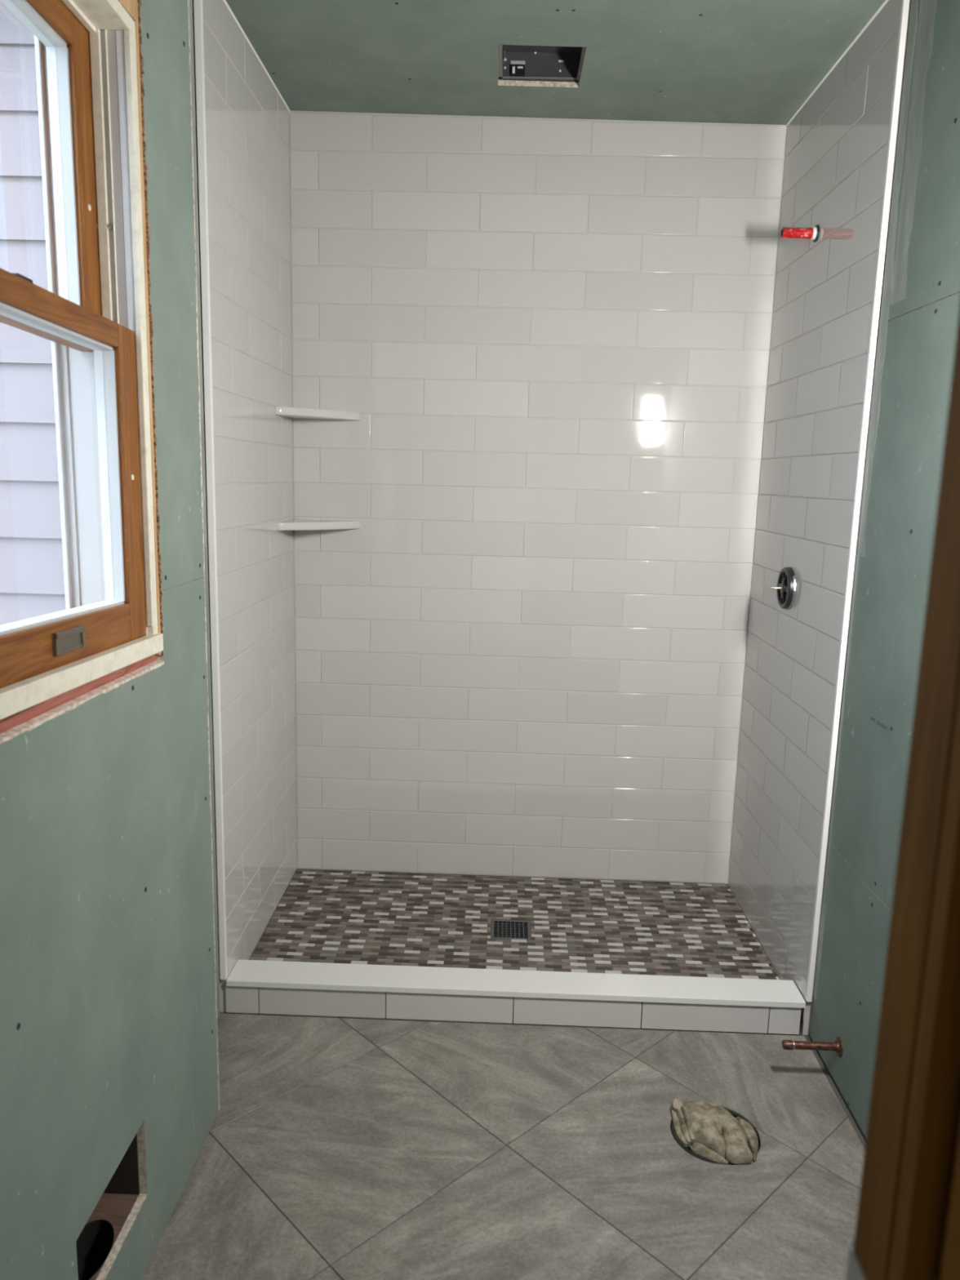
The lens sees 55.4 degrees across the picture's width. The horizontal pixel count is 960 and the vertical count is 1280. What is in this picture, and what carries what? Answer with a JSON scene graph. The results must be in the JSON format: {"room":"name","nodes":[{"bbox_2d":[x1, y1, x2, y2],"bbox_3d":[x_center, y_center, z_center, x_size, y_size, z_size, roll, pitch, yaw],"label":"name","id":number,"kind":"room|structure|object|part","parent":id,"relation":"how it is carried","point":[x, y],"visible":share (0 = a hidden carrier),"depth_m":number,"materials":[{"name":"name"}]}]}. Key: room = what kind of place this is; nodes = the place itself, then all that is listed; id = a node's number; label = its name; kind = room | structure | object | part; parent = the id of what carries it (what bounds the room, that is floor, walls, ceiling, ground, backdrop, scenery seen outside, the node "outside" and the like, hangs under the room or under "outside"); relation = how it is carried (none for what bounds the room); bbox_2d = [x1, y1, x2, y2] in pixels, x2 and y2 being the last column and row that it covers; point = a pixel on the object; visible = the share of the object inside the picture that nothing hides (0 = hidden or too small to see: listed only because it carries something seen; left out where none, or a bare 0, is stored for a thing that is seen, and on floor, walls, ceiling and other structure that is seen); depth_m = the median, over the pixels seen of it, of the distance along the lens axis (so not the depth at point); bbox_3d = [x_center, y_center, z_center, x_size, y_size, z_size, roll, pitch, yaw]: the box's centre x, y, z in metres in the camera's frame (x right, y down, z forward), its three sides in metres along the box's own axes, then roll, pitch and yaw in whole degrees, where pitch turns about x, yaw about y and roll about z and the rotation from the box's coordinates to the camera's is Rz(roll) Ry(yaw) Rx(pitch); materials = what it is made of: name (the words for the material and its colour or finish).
{"room":"bathroom","nodes":[
{"label":"bathroom","id":0,"kind":"room"},
{"bbox_2d":[0,0,297,1279],"bbox_3d":[-0.611,-0.164,1.595,0.218,2.413,2.384,1,10,-2],"label":"wall","id":1,"kind":"structure","parent":0,"point":[113,992],"depth_m":1.50,"materials":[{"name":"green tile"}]},
{"bbox_2d":[0,0,163,719],"bbox_3d":[-0.579,-0.386,1.043,0.143,0.941,0.715,2,10,1],"label":"window","id":2,"kind":"structure","parent":1,"relation":"in","point":[92,311],"depth_m":1.32,"materials":[{"name":"brown wood"}]},
{"bbox_3d":[-0.646,-0.390,1.046,0.008,0.900,0.673,2,10,1],"label":"storm frame","id":3,"kind":"part","parent":2,"relation":"part of","materials":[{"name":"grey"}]},
{"bbox_3d":[-0.587,-0.602,1.007,0.036,0.461,0.670,2,10,1],"label":"sash","id":4,"kind":"part","parent":2,"relation":"part of","materials":[{"name":"brown wood"}]},
{"bbox_3d":[-0.551,-0.185,1.080,0.036,0.489,0.670,2,10,1],"label":"sash","id":5,"kind":"part","parent":2,"relation":"part of","materials":[{"name":"brown wood"}]},
{"bbox_3d":[-0.518,-0.847,0.961,0.027,0.038,0.714,2,10,1],"label":"framing plate","id":6,"kind":"part","parent":1,"relation":"part of","materials":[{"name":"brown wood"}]},
{"bbox_2d":[193,0,227,979],"bbox_3d":[-0.591,-0.266,2.011,0.015,2.202,0.011,2,10,1],"label":"trim","id":7,"kind":"structure","parent":1,"relation":"attached to","point":[197,4],"depth_m":1.99,"materials":[{"name":"white"}]},
{"bbox_2d":[222,0,290,111],"bbox_3d":[-0.544,-1.416,2.191,0.005,0.005,0.752,2,10,1],"label":"trim","id":8,"kind":"structure","parent":1,"relation":"attached to","point":[224,1],"depth_m":2.20,"materials":[{"name":"white"}]},
{"bbox_2d":[275,406,360,420],"bbox_3d":[-0.457,-0.645,2.604,0.204,0.022,0.204,2,10,1],"label":"corner shelf","id":9,"kind":"object","parent":1,"relation":"attached to","point":[290,412],"visible":1,"depth_m":2.59,"materials":[{"name":"white"}]},
{"bbox_2d":[276,519,360,530],"bbox_3d":[-0.465,-0.333,2.660,0.204,0.022,0.204,2,10,1],"label":"corner shelf","id":10,"kind":"object","parent":1,"relation":"attached to","point":[294,524],"visible":1,"depth_m":2.65,"materials":[{"name":"white"}]},
{"bbox_2d":[142,1012,866,1279],"bbox_3d":[0.048,1.029,1.792,1.651,0.056,2.380,2,10,1],"label":"floor","id":11,"kind":"structure","parent":0,"point":[335,1148],"depth_m":1.77,"materials":[{"name":"grey tile"}]},
{"bbox_2d":[248,868,780,979],"bbox_3d":[0.092,0.836,2.617,1.391,0.033,0.674,2,10,1],"label":"shower pan","id":12,"kind":"object","parent":11,"relation":"on","point":[351,917],"visible":0.84,"depth_m":2.62,"materials":[{"name":"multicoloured tile"}]},
{"bbox_2d":[491,920,530,940],"bbox_3d":[0.087,0.834,2.597,0.110,0.024,0.108,2,10,1],"label":"shower drain","id":13,"kind":"object","parent":12,"relation":"in","point":[500,929],"visible":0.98,"depth_m":2.60,"materials":[{"name":"silver metal"}]},
{"bbox_2d":[225,959,805,1034],"bbox_3d":[0.079,0.876,2.239,1.390,0.091,0.099,2,10,1],"label":"shower curb","id":14,"kind":"object","parent":11,"relation":"on","point":[740,1005],"visible":1,"depth_m":2.20,"materials":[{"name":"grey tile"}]},
{"bbox_2d":[671,1107,759,1164],"bbox_3d":[0.477,1.032,1.861,0.174,0.062,0.174,2,10,1],"label":"drain pipe","id":15,"kind":"object","parent":11,"relation":"in","point":[735,1114],"visible":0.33,"depth_m":1.81,"materials":[{"name":"black plastic"}]},
{"bbox_2d":[671,1095,758,1164],"bbox_3d":[0.477,1.000,1.848,0.164,0.070,0.163,2,10,1],"label":"rag","id":16,"kind":"object","parent":15,"relation":"in","point":[707,1129],"visible":0.98,"depth_m":1.82,"materials":[{"name":"fabric"}]},
{"bbox_2d":[288,111,787,884],"bbox_3d":[0.111,-0.359,2.783,1.651,2.413,0.077,2,10,1],"label":"wall","id":17,"kind":"structure","parent":0,"point":[549,339],"depth_m":2.73,"materials":[{"name":"white tile"}]},
{"bbox_2d":[226,0,885,124],"bbox_3d":[0.106,-1.246,1.325,1.651,0.030,2.497,2,10,1],"label":"ceiling","id":18,"kind":"structure","parent":0,"point":[716,61],"depth_m":2.15,"materials":[{"name":"green paint"}]},
{"bbox_2d":[497,44,585,82],"bbox_3d":[0.148,-1.451,2.225,0.212,0.080,0.230,2,10,1],"label":"exhaust fan housing","id":19,"kind":"object","parent":18,"relation":"attached to","point":[515,62],"visible":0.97,"depth_m":2.33,"materials":[{"name":"grey metal"}]},
{"bbox_2d":[728,0,959,1137],"bbox_3d":[0.848,-0.121,1.562,0.112,2.413,2.374,2,10,1],"label":"wall","id":20,"kind":"structure","parent":0,"point":[837,144],"depth_m":2.00,"materials":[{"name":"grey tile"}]},
{"bbox_2d":[771,566,795,609],"bbox_3d":[0.788,-0.136,2.396,0.045,0.112,0.115,2,10,1],"label":"shower valve","id":21,"kind":"object","parent":20,"relation":"attached to","point":[786,583],"visible":1,"depth_m":2.38,"materials":[{"name":"silver plastic"}]},
{"bbox_3d":[0.805,-0.136,2.397,0.010,0.086,0.086,2,10,1],"label":"plate","id":22,"kind":"part","parent":21,"relation":"part of","materials":[{"name":"black plastic"}]},
{"bbox_2d":[780,224,819,242],"bbox_3d":[0.791,-1.008,2.262,0.085,0.039,0.039,2,10,1],"label":"pipe stub","id":23,"kind":"object","parent":20,"relation":"attached to","point":[812,233],"visible":1,"depth_m":2.25,"materials":[{"name":"red plastic"}]},
{"bbox_2d":[782,1036,843,1057],"bbox_3d":[0.723,0.886,1.994,0.123,0.041,0.041,2,10,1],"label":"pipe stub","id":24,"kind":"object","parent":20,"relation":"attached to","point":[837,1046],"visible":1,"depth_m":1.99,"materials":[{"name":"brown metal"}]},
{"bbox_2d":[786,0,888,126],"bbox_3d":[0.841,-1.360,2.163,0.005,0.005,0.752,2,10,1],"label":"trim","id":25,"kind":"structure","parent":20,"relation":"attached to","point":[886,1],"depth_m":2.12,"materials":[{"name":"white"}]},
{"bbox_2d":[805,0,910,1001],"bbox_3d":[0.810,-0.217,1.982,0.012,2.188,0.011,2,10,1],"label":"trim","id":26,"kind":"structure","parent":20,"relation":"attached to","point":[905,3],"depth_m":1.95,"materials":[{"name":"white"}]},
{"bbox_3d":[0.045,0.076,0.353,1.651,2.413,0.117,2,10,1],"label":"wall","id":27,"kind":"structure","parent":0,"visible":0},
{"bbox_2d":[844,307,959,1279],"bbox_3d":[-0.173,0.182,0.372,0.858,2.102,0.142,2,10,1],"label":"door","id":28,"kind":"structure","parent":27,"relation":"in","point":[908,1228],"depth_m":0.37,"materials":[{"name":"brown wood"}]},
{"bbox_3d":[0.182,0.330,0.443,0.007,0.060,0.036,4,10,11],"label":"strike plate","id":29,"kind":"part","parent":28,"relation":"part of","materials":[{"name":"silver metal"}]},
{"label":"outside","id":30,"kind":"structure","parent":0,"visible":0},
{"bbox_3d":[-5.843,1.609,1.966,10.071,0.102,12.700,2,10,1],"label":"ground","id":31,"kind":"structure","parent":30,"visible":0},
{"bbox_2d":[0,0,66,625],"bbox_3d":[-1.476,-0.207,2.582,1.494,3.477,0.457,2,10,1],"label":"siding","id":32,"kind":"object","parent":31,"relation":"on","point":[32,575],"visible":0.02,"depth_m":2.61,"materials":[{"name":"grey"}]}
]}

